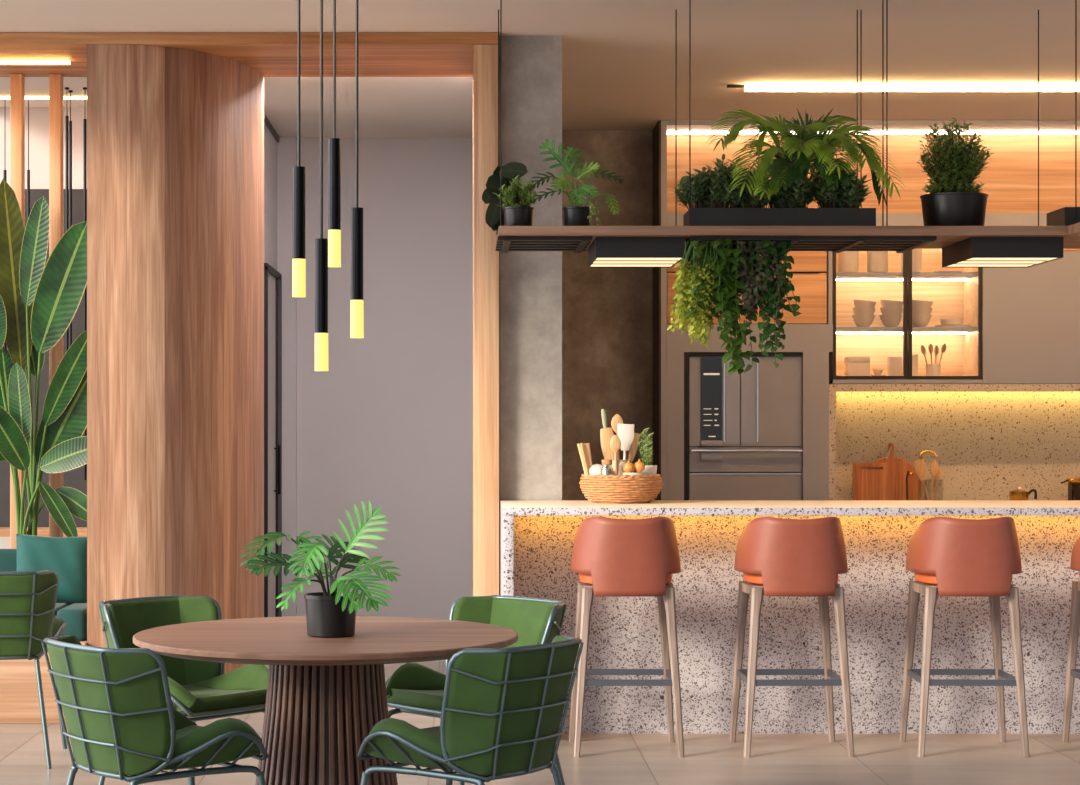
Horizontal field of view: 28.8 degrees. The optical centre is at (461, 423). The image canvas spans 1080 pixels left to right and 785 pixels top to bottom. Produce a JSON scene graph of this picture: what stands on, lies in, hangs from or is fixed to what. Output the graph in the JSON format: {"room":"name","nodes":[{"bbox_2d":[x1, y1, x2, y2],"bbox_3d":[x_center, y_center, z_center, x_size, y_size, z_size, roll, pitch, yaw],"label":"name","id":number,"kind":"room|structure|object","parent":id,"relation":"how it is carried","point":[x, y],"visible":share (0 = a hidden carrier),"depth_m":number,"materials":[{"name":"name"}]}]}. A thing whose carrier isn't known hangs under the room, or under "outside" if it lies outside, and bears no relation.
{"room":"kitchen dining area","nodes":[
{"label":"kitchen dining area","id":0,"kind":"room"},
{"bbox_2d":[0,107,86,548],"bbox_3d":[-4.200,-0.215,12.100,5.600,3.190,0.200,0,0,0],"label":"wall","id":1,"kind":"structure","parent":0,"point":[38,116],"depth_m":12.00,"materials":[{"name":"paint"}]},
{"bbox_2d":[0,189,86,526],"bbox_3d":[-4.155,-0.371,11.980,5.490,1.931,0.060,0,0,0],"label":"trim","id":2,"kind":"structure","parent":1,"relation":"attached to","point":[73,478],"depth_m":11.95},
{"bbox_2d":[87,44,263,717],"bbox_3d":[-1.366,-0.187,10.155,0.732,3.134,0.910,0,0,0],"label":"column","id":3,"kind":"structure","parent":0,"point":[175,136],"depth_m":9.78,"materials":[{"name":"brown wood"}]},
{"bbox_2d":[0,59,70,64],"bbox_3d":[-2.295,-1.745,10.120,0.811,0.020,0.040,0,0,0],"label":"linear light","id":4,"kind":"object","parent":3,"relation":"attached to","point":[2,61],"visible":1,"depth_m":10.10,"materials":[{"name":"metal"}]},
{"bbox_2d":[0,33,497,76],"bbox_3d":[-1.290,-1.782,10.160,2.921,0.053,0.920,0,0,0],"label":"ceiling beam","id":5,"kind":"structure","parent":3,"relation":"attached to","point":[271,54],"depth_m":9.84,"materials":[{"name":"brown wood"}]},
{"bbox_2d":[264,123,276,269],"bbox_3d":[-1.282,-0.215,12.645,0.235,3.190,1.290,0,0,0],"label":"wall","id":6,"kind":"structure","parent":0,"point":[270,144],"depth_m":12.78,"materials":[{"name":"paint"}]},
{"bbox_2d":[264,263,281,616],"bbox_3d":[-1.140,0.220,12.738,0.060,2.320,0.975,0,0,0],"label":"door","id":7,"kind":"structure","parent":6,"relation":"in","point":[272,277],"depth_m":12.74,"materials":[{"name":"black metal"}]},
{"bbox_2d":[297,138,472,619],"bbox_3d":[-0.560,-0.215,13.370,1.480,3.190,0.160,0,0,0],"label":"wall","id":8,"kind":"structure","parent":0,"point":[388,424],"depth_m":13.29,"materials":[{"name":"paint"}]},
{"bbox_2d":[277,137,296,616],"bbox_3d":[-1.104,-0.214,13.261,0.120,3.188,0.062,0,0,0],"label":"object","id":9,"kind":"structure","parent":8,"relation":"attached to","point":[286,146],"depth_m":13.23,"materials":[{"name":"paint"}]},
{"bbox_2d":[499,35,561,594],"bbox_3d":[0.321,-0.215,11.535,0.290,3.190,3.510,0,0,0],"label":"wall pillar","id":10,"kind":"structure","parent":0,"point":[530,282],"depth_m":9.78,"materials":[{"name":"concrete"}]},
{"bbox_2d":[473,44,498,595],"bbox_3d":[0.114,-0.187,10.160,0.117,3.134,0.920,0,0,0],"label":"trim","id":11,"kind":"structure","parent":10,"relation":"attached to","point":[485,60],"depth_m":9.70,"materials":[{"name":"brown wood"}]},
{"bbox_2d":[0,0,1079,137],"bbox_3d":[0.975,-1.860,9.650,7.450,0.100,7.700,0,0,0],"label":"ceiling","id":12,"kind":"structure","parent":0,"point":[618,56],"depth_m":10.18,"materials":[{"name":"paint"}]},
{"bbox_2d":[27,99,29,220],"bbox_3d":[-2.395,-0.971,11.600,0.024,1.677,0.024,0,0,0],"label":"pendant rod","id":13,"kind":"object","parent":12,"relation":"hanging from","point":[28,170],"visible":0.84,"depth_m":11.60,"materials":[{"name":"black metal"}]},
{"bbox_2d":[65,87,68,352],"bbox_3d":[-2.126,-0.781,11.300,0.024,2.058,0.024,0,0,0],"label":"pendant rod","id":14,"kind":"object","parent":12,"relation":"hanging from","point":[66,88],"visible":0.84,"depth_m":11.29,"materials":[{"name":"black metal"}]},
{"bbox_2d":[68,90,72,346],"bbox_3d":[-2.125,-0.780,11.400,0.024,2.060,0.024,0,0,0],"label":"pendant rod","id":15,"kind":"object","parent":12,"relation":"hanging from","point":[69,91],"visible":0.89,"depth_m":11.39,"materials":[{"name":"black metal"}]},
{"bbox_2d":[83,87,86,479],"bbox_3d":[-2.029,-0.754,11.300,0.024,2.111,0.024,0,0,0],"label":"pendant rod","id":16,"kind":"object","parent":12,"relation":"hanging from","point":[84,88],"visible":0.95,"depth_m":11.29,"materials":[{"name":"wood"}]},
{"bbox_2d":[292,0,305,296],"bbox_3d":[-0.473,-1.089,6.100,0.090,1.440,0.090,0,0,0],"label":"pendant lamp","id":17,"kind":"object","parent":12,"relation":"hanging from","point":[298,261],"visible":1,"depth_m":6.08,"materials":[{"name":"black metal"}]},
{"bbox_2d":[292,259,305,296],"bbox_3d":[-0.473,-0.424,6.100,0.039,0.110,0.039,0,0,0],"label":"diffuser","id":18,"kind":"object","parent":17,"relation":"attached to","point":[298,265],"depth_m":6.08,"materials":[{"name":"yellow"}]},
{"bbox_2d":[315,0,327,370],"bbox_3d":[-0.400,-0.980,5.980,0.090,1.658,0.090,0,0,0],"label":"pendant lamp","id":19,"kind":"object","parent":12,"relation":"hanging from","point":[321,244],"visible":1,"depth_m":5.97,"materials":[{"name":"black metal"}]},
{"bbox_2d":[315,333,327,370],"bbox_3d":[-0.400,-0.205,5.980,0.039,0.108,0.039,0,0,0],"label":"diffuser","id":20,"kind":"object","parent":19,"relation":"attached to","point":[321,339],"depth_m":5.96,"materials":[{"name":"yellow"}]},
{"bbox_2d":[328,0,340,266],"bbox_3d":[-0.385,-1.141,6.340,0.090,1.335,0.090,0,0,0],"label":"pendant lamp","id":21,"kind":"object","parent":12,"relation":"hanging from","point":[334,144],"visible":1,"depth_m":6.33,"materials":[{"name":"black metal"}]},
{"bbox_2d":[328,230,340,266],"bbox_3d":[-0.385,-0.530,6.340,0.039,0.111,0.039,0,0,0],"label":"diffuser","id":22,"kind":"object","parent":21,"relation":"attached to","point":[334,236],"depth_m":6.32,"materials":[{"name":"yellow"}]},
{"bbox_2d":[350,0,363,337],"bbox_3d":[-0.309,-1.031,6.180,0.090,1.556,0.090,0,0,0],"label":"pendant lamp","id":23,"kind":"object","parent":12,"relation":"hanging from","point":[356,302],"visible":1,"depth_m":6.17,"materials":[{"name":"black metal"}]},
{"bbox_2d":[350,300,363,337],"bbox_3d":[-0.309,-0.309,6.180,0.039,0.111,0.039,0,0,0],"label":"diffuser","id":24,"kind":"object","parent":23,"relation":"attached to","point":[356,306],"depth_m":6.16,"materials":[{"name":"yellow"}]},
{"bbox_2d":[496,0,1079,252],"bbox_3d":[1.517,-1.278,8.410,2.741,1.061,1.620,0,0,0],"label":"shelf","id":25,"kind":"object","parent":12,"relation":"hanging from","point":[837,239],"visible":0.82,"depth_m":8.61,"materials":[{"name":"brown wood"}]},
{"bbox_2d":[482,162,526,234],"bbox_3d":[0.163,-0.964,8.923,0.195,0.312,0.218,0,0,-22],"label":"rubber plant","id":26,"kind":"object","parent":25,"relation":"on","point":[510,170],"visible":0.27,"depth_m":8.90,"materials":[{"name":"green plant"}]},
{"bbox_2d":[494,175,538,225],"bbox_3d":[0.227,-0.922,8.727,0.204,0.228,0.168,0,0,0],"label":"potted shrub","id":27,"kind":"object","parent":25,"relation":"on","point":[518,213],"visible":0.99,"depth_m":8.69,"materials":[{"name":"green plant"}]},
{"bbox_2d":[503,206,533,225],"bbox_3d":[0.235,-0.852,8.720,0.133,0.089,0.133,0,0,0],"label":"pot","id":28,"kind":"object","parent":25,"relation":"on","point":[513,215],"depth_m":8.67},
{"bbox_2d":[562,206,591,225],"bbox_3d":[0.477,-0.852,8.720,0.124,0.089,0.124,0,0,0],"label":"pot","id":29,"kind":"object","parent":25,"relation":"on","point":[577,215],"depth_m":8.67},
{"bbox_2d":[530,139,624,225],"bbox_3d":[0.477,-1.002,8.691,0.353,0.390,0.351,0,0,-37],"label":"philodendron","id":30,"kind":"object","parent":25,"relation":"on","point":[577,215],"visible":0.98,"depth_m":8.68,"materials":[{"name":"plant"}]},
{"bbox_2d":[588,237,684,267],"bbox_3d":[0.734,-0.727,8.910,0.366,0.086,0.540,0,0,0],"label":"lamp","id":31,"kind":"object","parent":25,"relation":"attached to","point":[603,252],"visible":1,"depth_m":8.64,"materials":[{"name":"black"}]},
{"bbox_2d":[591,258,680,265],"bbox_3d":[0.734,-0.696,8.910,0.352,0.016,0.526,0,0,0],"label":"diffuser","id":32,"kind":"object","parent":31,"relation":"attached to","point":[594,261],"depth_m":8.89,"materials":[{"name":"white"}]},
{"bbox_2d":[667,241,715,347],"bbox_3d":[0.945,-0.536,8.652,0.201,0.453,0.235,0,0,8],"label":"trailing vine","id":33,"kind":"object","parent":25,"relation":"hanging from","point":[681,285],"visible":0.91,"depth_m":8.59,"materials":[{"name":"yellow plant"}]},
{"bbox_2d":[685,239,749,375],"bbox_3d":[1.040,-0.478,8.596,0.280,0.565,0.200,0,0,0],"label":"trailing vine","id":34,"kind":"object","parent":25,"relation":"hanging from","point":[721,264],"visible":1,"depth_m":8.58,"materials":[{"name":"green plant"}]},
{"bbox_2d":[718,241,784,322],"bbox_3d":[1.184,-0.587,8.680,0.281,0.367,0.255,0,0,0],"label":"trailing vine","id":35,"kind":"object","parent":25,"relation":"hanging from","point":[746,253],"visible":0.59,"depth_m":8.61,"materials":[{"name":"plant"}]},
{"bbox_2d":[742,240,801,372],"bbox_3d":[1.283,-0.487,8.648,0.251,0.554,0.165,0,0,-31],"label":"trailing vine","id":36,"kind":"object","parent":25,"relation":"hanging from","point":[782,248],"visible":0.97,"depth_m":8.63,"materials":[{"name":"green plant"}]},
{"bbox_2d":[683,208,875,225],"bbox_3d":[1.321,-0.848,8.780,0.760,0.080,0.300,0,0,0],"label":"planter box","id":37,"kind":"object","parent":25,"relation":"on","point":[699,216],"visible":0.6,"depth_m":8.63,"materials":[{"name":"metal"}]},
{"bbox_2d":[673,153,751,209],"bbox_3d":[1.047,-1.001,8.793,0.358,0.259,0.328,0,0,0],"label":"leafy shrub","id":38,"kind":"object","parent":37,"relation":"on","point":[713,191],"visible":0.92,"depth_m":8.72,"materials":[{"name":"green plant"}]},
{"bbox_2d":[727,165,773,207],"bbox_3d":[1.205,-0.981,8.773,0.257,0.218,0.319,0,0,0],"label":"leafy shrub","id":39,"kind":"object","parent":37,"relation":"on","point":[750,201],"visible":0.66,"depth_m":8.71,"materials":[{"name":"green plant"}]},
{"bbox_2d":[764,167,817,207],"bbox_3d":[1.355,-0.984,8.773,0.298,0.225,0.308,0,0,32],"label":"leafy shrub","id":40,"kind":"object","parent":37,"relation":"on","point":[787,197],"visible":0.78,"depth_m":8.70,"materials":[{"name":"green plant"}]},
{"bbox_2d":[709,109,902,207],"bbox_3d":[1.464,-1.100,8.691,0.663,0.454,0.778,0,0,40],"label":"palm plant","id":41,"kind":"object","parent":37,"relation":"in","point":[809,146],"visible":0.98,"depth_m":8.55,"materials":[{"name":"green plant"}]},
{"bbox_2d":[808,163,871,207],"bbox_3d":[1.578,-0.995,8.767,0.281,0.247,0.344,0,0,39],"label":"leafy shrub","id":42,"kind":"object","parent":37,"relation":"on","point":[851,195],"visible":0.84,"depth_m":8.70,"materials":[{"name":"green plant"}]},
{"bbox_2d":[915,118,992,225],"bbox_3d":[2.061,-1.048,8.820,0.300,0.481,0.326,0,0,-44],"label":"potted plant","id":43,"kind":"object","parent":25,"relation":"on","point":[952,200],"visible":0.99,"depth_m":8.75,"materials":[{"name":"green plant"}]},
{"bbox_2d":[920,192,987,225],"bbox_3d":[2.066,-0.883,8.820,0.281,0.151,0.281,0,0,0],"label":"pot","id":44,"kind":"object","parent":25,"relation":"on","point":[938,208],"depth_m":8.71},
{"bbox_2d":[942,237,1062,267],"bbox_3d":[2.287,-0.727,8.910,0.376,0.086,0.540,0,0,0],"label":"lamp","id":45,"kind":"object","parent":25,"relation":"attached to","point":[973,252],"visible":1,"depth_m":8.64,"materials":[{"name":"black"}]},
{"bbox_2d":[950,258,1055,265],"bbox_3d":[2.287,-0.696,8.910,0.362,0.016,0.526,0,0,0],"label":"diffuser","id":46,"kind":"object","parent":45,"relation":"attached to","point":[953,261],"depth_m":8.90,"materials":[{"name":"white"}]},
{"bbox_2d":[1047,207,1079,225],"bbox_3d":[2.646,-0.851,8.795,0.320,0.087,0.270,0,0,0],"label":"planter box","id":47,"kind":"object","parent":25,"relation":"on","point":[1065,216],"visible":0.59,"depth_m":8.68,"materials":[{"name":"metal"}]},
{"bbox_2d":[727,84,1079,90],"bbox_3d":[2.957,-1.794,11.200,3.087,0.032,0.060,0,0,0],"label":"recessed light","id":48,"kind":"object","parent":12,"relation":"in","point":[748,87],"visible":1,"depth_m":11.17,"materials":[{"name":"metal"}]},
{"bbox_2d":[0,660,1079,784],"bbox_3d":[-1.150,1.430,6.500,11.700,0.100,14.000,0,0,0],"label":"floor","id":49,"kind":"structure","parent":0,"point":[604,759],"depth_m":8.56,"materials":[{"name":"tile"}]},
{"bbox_2d":[0,570,66,768],"bbox_3d":[-1.898,0.985,8.638,0.510,0.794,0.564,0,0,-5],"label":"wire chair","id":50,"kind":"object","parent":49,"relation":"on","point":[27,598],"visible":0.88,"depth_m":8.44,"materials":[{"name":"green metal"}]},
{"bbox_2d":[0,639,86,723],"bbox_3d":[-4.366,1.194,10.180,5.268,0.373,1.040,0,0,0],"label":"platform","id":51,"kind":"object","parent":49,"relation":"on","point":[19,697],"depth_m":9.66,"materials":[{"name":"brown wood"}]},
{"bbox_2d":[10,74,24,548],"bbox_3d":[-2.235,-0.374,10.560,0.058,2.760,0.080,0,0,0],"label":"wooden post","id":52,"kind":"object","parent":51,"relation":"on","point":[17,81],"visible":0.44,"depth_m":10.52,"materials":[{"name":"brown wood"}]},
{"bbox_2d":[0,549,86,640],"bbox_3d":[-2.972,0.810,10.050,2.456,0.391,0.660,0,0,0],"label":"bench sofa","id":53,"kind":"object","parent":51,"relation":"on","point":[74,615],"visible":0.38,"depth_m":9.74,"materials":[{"name":"teal fabric"}]},
{"bbox_2d":[16,534,86,603],"bbox_3d":[-1.974,0.702,10.130,0.383,0.343,0.190,0,0,-5],"label":"throw cushion","id":54,"kind":"object","parent":53,"relation":"on","point":[66,556],"visible":0.67,"depth_m":10.07,"materials":[{"name":"teal fabric"}]},
{"bbox_2d":[54,603,70,615],"bbox_3d":[-2.472,0.933,10.000,1.175,0.146,0.560,0,0,0],"label":"seat cushion","id":55,"kind":"object","parent":53,"relation":"on","point":[59,607],"depth_m":9.87,"materials":[{"name":"teal fabric"}]},
{"bbox_2d":[57,603,86,640],"bbox_3d":[-1.812,0.933,10.000,0.136,0.146,0.560,0,0,0],"label":"seat cushion","id":56,"kind":"object","parent":53,"relation":"on","point":[74,615],"depth_m":9.72,"materials":[{"name":"teal fabric"}]},
{"bbox_2d":[49,74,62,536],"bbox_3d":[-2.040,-0.374,10.560,0.058,2.760,0.080,0,0,0],"label":"wooden post","id":57,"kind":"object","parent":51,"relation":"on","point":[55,80],"visible":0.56,"depth_m":10.52,"materials":[{"name":"brown wood"}]},
{"bbox_3d":[-2.990,0.863,10.445,2.420,0.286,0.110,0,0,0],"label":"trough","id":58,"kind":"object","parent":51,"relation":"on","visible":0},
{"bbox_2d":[0,179,86,535],"bbox_3d":[-2.004,-0.228,10.299,0.578,1.958,0.201,0,0,21],"label":"banana plant","id":59,"kind":"object","parent":58,"relation":"in","point":[41,303],"visible":0.8,"depth_m":10.30,"materials":[{"name":"green plant"}]},
{"bbox_2d":[0,295,86,536],"bbox_3d":[-2.074,0.042,10.320,0.603,1.420,0.262,0,0,0],"label":"banana plant","id":60,"kind":"object","parent":58,"relation":"in","point":[62,502],"visible":0.74,"depth_m":10.28,"materials":[{"name":"green plant"}]},
{"bbox_2d":[0,527,86,536],"bbox_3d":[-3.050,0.978,11.500,3.100,0.804,0.400,0,0,0],"label":"wooden bench","id":61,"kind":"object","parent":49,"relation":"on","point":[4,531],"visible":0.02,"depth_m":11.30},
{"bbox_2d":[42,635,268,784],"bbox_3d":[-0.848,0.985,5.806,0.564,0.794,0.510,0,0,-38],"label":"wire chair","id":62,"kind":"object","parent":49,"relation":"on","point":[122,721],"visible":1,"depth_m":5.61,"materials":[{"name":"green fabric"}]},
{"bbox_2d":[98,595,267,784],"bbox_3d":[-0.902,0.985,6.935,0.564,0.794,0.510,0,0,41],"label":"wire chair","id":63,"kind":"object","parent":49,"relation":"on","point":[199,690],"visible":0.48,"depth_m":7.03,"materials":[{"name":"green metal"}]},
{"bbox_2d":[133,616,517,784],"bbox_3d":[-0.403,1.002,6.250,1.140,0.757,1.140,0,0,0],"label":"dining table","id":64,"kind":"object","parent":49,"relation":"on","point":[325,696],"visible":0.93,"depth_m":6.09,"materials":[{"name":"brown wood"}]},
{"bbox_2d":[239,501,400,637],"bbox_3d":[-0.414,0.423,6.168,0.476,0.398,0.517,0,0,0],"label":"potted plant","id":65,"kind":"object","parent":64,"relation":"on","point":[331,613],"visible":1,"depth_m":6.12,"materials":[{"name":"green plant"}]},
{"bbox_2d":[357,635,583,784],"bbox_3d":[0.025,0.985,5.806,0.564,0.794,0.510,0,0,38],"label":"wire chair","id":66,"kind":"object","parent":49,"relation":"on","point":[502,709],"visible":1,"depth_m":5.61,"materials":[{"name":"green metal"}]},
{"bbox_2d":[385,595,566,784],"bbox_3d":[0.042,0.985,6.935,0.564,0.794,0.510,0,0,-42],"label":"wire chair","id":67,"kind":"object","parent":49,"relation":"on","point":[413,688],"visible":0.29,"depth_m":7.02,"materials":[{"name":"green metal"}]},
{"bbox_2d":[569,517,684,756],"bbox_3d":[0.693,0.882,8.896,0.463,0.996,0.474,0,0,0],"label":"bar stool","id":68,"kind":"object","parent":49,"relation":"on","point":[611,557],"visible":0.99,"depth_m":8.71,"materials":[{"name":"orange leather"}]},
{"bbox_2d":[653,120,660,499],"bbox_3d":[1.179,-0.214,12.711,0.012,3.188,0.427,0,0,0],"label":"cabinet end panel","id":69,"kind":"object","parent":49,"relation":"on","point":[657,129],"visible":0.64,"depth_m":12.60,"materials":[{"name":"metal"}]},
{"bbox_2d":[689,357,802,499],"bbox_3d":[1.692,0.489,12.701,0.670,1.782,0.443,0,0,0],"label":"fridge","id":70,"kind":"object","parent":49,"relation":"on","point":[745,429],"visible":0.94,"depth_m":12.53,"materials":[{"name":"metal"}]},
{"bbox_2d":[661,120,832,499],"bbox_3d":[1.696,-0.214,12.713,1.024,3.188,0.425,0,0,0],"label":"surround","id":71,"kind":"object","parent":49,"relation":"on","point":[813,343],"visible":0.43,"depth_m":12.50,"materials":[{"name":"beige paint"}]},
{"bbox_2d":[667,251,826,323],"bbox_3d":[1.699,-0.887,12.714,0.958,0.581,0.421,0,0,0],"label":"wall cabinet","id":72,"kind":"object","parent":71,"relation":"in","point":[809,268],"visible":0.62,"depth_m":12.51,"materials":[{"name":"brown wood"}]},
{"bbox_2d":[827,249,981,383],"bbox_3d":[2.640,-0.710,12.711,0.917,0.937,0.427,0,0,0],"label":"display cabinet","id":73,"kind":"object","parent":71,"relation":"attached to","point":[953,295],"depth_m":12.89,"materials":[{"name":"brown wood"}]},
{"bbox_2d":[837,251,858,271],"bbox_3d":[2.334,-0.991,12.700,0.128,0.170,0.128,0,0,0],"label":"vase","id":74,"kind":"object","parent":73,"relation":"on","point":[847,261],"visible":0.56,"depth_m":12.65,"materials":[{"name":"beige ceramic"}]},
{"bbox_2d":[844,357,869,375],"bbox_3d":[2.389,-0.345,12.700,0.138,0.118,0.124,0,0,0],"label":"storage box","id":75,"kind":"object","parent":73,"relation":"on","point":[853,366],"visible":0.81,"depth_m":12.64,"materials":[{"name":"cardboard"}]},
{"bbox_2d":[852,315,874,326],"bbox_3d":[2.428,-0.620,12.700,0.140,0.078,0.140,0,0,0],"label":"bowl","id":76,"kind":"object","parent":73,"relation":"on","point":[860,320],"visible":0.82,"depth_m":12.65,"materials":[{"name":"beige ceramic"}]},
{"bbox_2d":[867,251,887,271],"bbox_3d":[2.513,-0.991,12.700,0.128,0.170,0.128,0,0,0],"label":"vase","id":77,"kind":"object","parent":73,"relation":"on","point":[877,261],"visible":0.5,"depth_m":12.65,"materials":[{"name":"beige ceramic"}]},
{"bbox_2d":[879,315,902,326],"bbox_3d":[2.594,-0.620,12.700,0.140,0.078,0.140,0,0,0],"label":"bowl","id":78,"kind":"object","parent":73,"relation":"on","point":[887,320],"visible":0.8,"depth_m":12.65,"materials":[{"name":"beige ceramic"}]},
{"bbox_2d":[887,357,901,375],"bbox_3d":[2.616,-0.346,12.700,0.079,0.120,0.080,0,0,0],"label":"canister","id":79,"kind":"object","parent":73,"relation":"on","point":[894,364],"visible":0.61,"depth_m":12.66,"materials":[{"name":"beige ceramic"}]},
{"bbox_2d":[836,327,976,331],"bbox_3d":[2.652,-0.569,12.710,0.849,0.023,0.349,0,0,0],"label":"shelf","id":80,"kind":"object","parent":73,"relation":"attached to","point":[838,329],"depth_m":12.53,"materials":[{"name":"beige paint"}]},
{"bbox_2d":[836,272,976,278],"bbox_3d":[2.652,-0.893,12.710,0.849,0.023,0.349,0,0,0],"label":"shelf","id":81,"kind":"object","parent":73,"relation":"attached to","point":[839,275],"depth_m":12.53,"materials":[{"name":"beige paint"}]},
{"bbox_2d":[900,249,921,271],"bbox_3d":[2.715,-0.991,12.700,0.128,0.170,0.128,0,0,0],"label":"vase","id":82,"kind":"object","parent":73,"relation":"on","point":[916,253],"visible":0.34,"depth_m":12.65,"materials":[{"name":"beige ceramic"}]},
{"bbox_2d":[912,315,931,326],"bbox_3d":[2.770,-0.620,12.700,0.140,0.078,0.140,0,0,0],"label":"bowl","id":83,"kind":"object","parent":73,"relation":"on","point":[917,320],"visible":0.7,"depth_m":12.65,"materials":[{"name":"beige ceramic"}]},
{"bbox_2d":[500,500,1079,733],"bbox_3d":[2.364,0.868,9.367,4.372,1.025,0.775,0,0,0],"label":"bar counter","id":84,"kind":"object","parent":49,"relation":"on","point":[537,537],"depth_m":9.36,"materials":[{"name":"stone"}]},
{"bbox_2d":[579,474,662,503],"bbox_3d":[0.717,0.289,9.470,0.377,0.130,0.373,0,0,6],"label":"wicker basket","id":85,"kind":"object","parent":84,"relation":"on","point":[610,489],"visible":0.98,"depth_m":9.32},
{"bbox_2d":[577,443,591,476],"bbox_3d":[0.557,0.198,9.418,0.083,0.230,0.049,0,0,0],"label":"tongs","id":86,"kind":"object","parent":85,"relation":"in","point":[584,450],"visible":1,"depth_m":9.40,"materials":[{"name":"brown wood"}]},
{"bbox_2d":[608,460,627,474],"bbox_3d":[0.710,0.252,9.500,0.100,0.180,0.100,0,0,0],"label":"stoneware crock","id":87,"kind":"object","parent":85,"relation":"in","point":[620,463],"visible":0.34,"depth_m":9.46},
{"bbox_2d":[600,427,614,459],"bbox_3d":[0.665,0.173,9.482,0.082,0.317,0.016,0,0,-6],"label":"paddle board","id":88,"kind":"object","parent":87,"relation":"in","point":[606,434],"visible":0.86,"depth_m":9.48,"materials":[{"name":"brown wood"}]},
{"bbox_2d":[610,435,620,474],"bbox_3d":[0.696,0.190,9.443,0.039,0.282,0.056,0,0,42],"label":"serving spoon","id":89,"kind":"object","parent":87,"relation":"in","point":[615,443],"visible":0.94,"depth_m":9.43,"materials":[{"name":"brown wood"}]},
{"bbox_2d":[617,424,633,459],"bbox_3d":[0.741,0.164,9.498,0.078,0.332,0.015,0,0,0],"label":"spatula","id":90,"kind":"object","parent":87,"relation":"in","point":[625,432],"visible":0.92,"depth_m":9.49,"materials":[{"name":"white plastic"}]},
{"bbox_2d":[638,428,656,499],"bbox_3d":[0.834,0.179,9.470,0.092,0.326,0.092,0,0,0],"label":"potted herb","id":91,"kind":"object","parent":85,"relation":"in","point":[649,469],"visible":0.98,"depth_m":9.46,"materials":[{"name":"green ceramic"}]},
{"bbox_2d":[500,501,1079,515],"bbox_3d":[2.364,0.375,9.367,4.372,0.034,0.775,0,0,0],"label":"countertop","id":92,"kind":"structure","parent":84,"relation":"on","point":[506,511],"depth_m":8.98,"materials":[{"name":"stone"}]},
{"bbox_2d":[729,517,854,756],"bbox_3d":[1.394,0.882,8.896,0.463,0.996,0.474,0,0,-1],"label":"bar stool","id":93,"kind":"object","parent":49,"relation":"on","point":[780,557],"visible":1,"depth_m":8.71,"materials":[{"name":"leather"}]},
{"bbox_2d":[899,517,1029,756],"bbox_3d":[2.126,0.882,8.896,0.463,0.996,0.474,0,0,1],"label":"bar stool","id":94,"kind":"object","parent":49,"relation":"on","point":[947,556],"visible":1,"depth_m":8.71,"materials":[{"name":"leather"}]},
{"bbox_2d":[1062,536,1079,741],"bbox_3d":[2.835,0.882,8.896,0.463,0.996,0.474,0,0,0],"label":"bar stool","id":95,"kind":"object","parent":49,"relation":"on","point":[1072,672],"visible":1,"depth_m":9.08,"materials":[{"name":"wood"}]},
{"bbox_3d":[3.382,0.930,12.597,2.396,0.900,0.653,0,0,0],"label":"countertop","id":96,"kind":"structure","parent":49,"relation":"on","visible":0},
{"bbox_2d":[853,463,888,499],"bbox_3d":[2.481,0.358,12.740,0.218,0.243,0.020,0,0,0],"label":"chopping board","id":97,"kind":"object","parent":96,"relation":"on","point":[870,480],"visible":0.93,"depth_m":12.73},
{"bbox_2d":[873,443,921,499],"bbox_3d":[2.613,0.333,12.784,0.378,0.434,0.035,0,0,0],"label":"chopping board","id":98,"kind":"object","parent":96,"relation":"on","point":[898,467],"visible":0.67,"depth_m":12.78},
{"bbox_2d":[1009,487,1036,499],"bbox_3d":[3.358,0.428,12.591,0.153,0.102,0.116,0,0,30],"label":"saucepan","id":99,"kind":"object","parent":96,"relation":"on","point":[1019,494],"visible":0.8,"depth_m":12.56,"materials":[{"name":"gold metal"}]},
{"bbox_2d":[1061,478,1079,499],"bbox_3d":[3.720,0.401,12.600,0.188,0.158,0.188,0,0,-45],"label":"canister","id":100,"kind":"object","parent":96,"relation":"on","point":[1073,483],"visible":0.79,"depth_m":12.55,"materials":[{"name":"gold glass"}]},
{"bbox_3d":[2.816,0.407,12.620,0.152,0.145,0.152,0,0,0],"label":"jar","id":101,"kind":"object","parent":96,"relation":"on","visible":0},
{"bbox_2d":[914,459,928,499],"bbox_3d":[2.755,0.340,12.586,0.097,0.262,0.017,0,0,-2],"label":"wooden utensil","id":102,"kind":"object","parent":101,"relation":"in","point":[920,467],"visible":0.96,"depth_m":12.58,"materials":[{"name":"brown wood"}]},
{"bbox_2d":[562,130,652,499],"bbox_3d":[2.570,-0.215,13.015,4.260,3.190,0.170,0,0,0],"label":"wall","id":103,"kind":"structure","parent":0,"point":[607,313],"depth_m":12.93,"materials":[{"name":"paint"}]},
{"bbox_2d":[667,120,1079,225],"bbox_3d":[2.900,-1.493,12.713,3.360,0.629,0.425,0,0,0],"label":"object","id":104,"kind":"object","parent":103,"relation":"attached to","point":[1010,178],"visible":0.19,"depth_m":12.86,"materials":[{"name":"brown wood"}]},
{"bbox_2d":[667,213,1046,225],"bbox_3d":[2.900,-1.217,12.680,3.360,0.077,0.360,0,0,0],"label":"niche shelf","id":105,"kind":"object","parent":104,"relation":"attached to","point":[894,219],"depth_m":12.50,"materials":[{"name":"beige paint"}]},
{"bbox_2d":[829,384,1079,499],"bbox_3d":[3.382,0.120,12.712,2.396,0.717,0.424,0,0,0],"label":"backsplash","id":106,"kind":"structure","parent":103,"relation":"attached to","point":[988,441],"depth_m":12.86,"materials":[{"name":"stone"}]},
{"bbox_2d":[976,251,1079,383],"bbox_3d":[3.840,-0.635,12.713,1.481,0.789,0.425,0,0,0],"label":"wall cabinet","id":107,"kind":"object","parent":103,"relation":"attached to","point":[1031,315],"visible":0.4,"depth_m":12.50,"materials":[{"name":"beige paint"}]},
{"bbox_2d":[643,465,656,499],"bbox_3d":[0.834,0.264,9.470,0.092,0.155,0.092,0,0,0],"label":"pot","id":108,"kind":"object","parent":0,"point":[649,469],"depth_m":9.43,"materials":[{"name":"wicker"}]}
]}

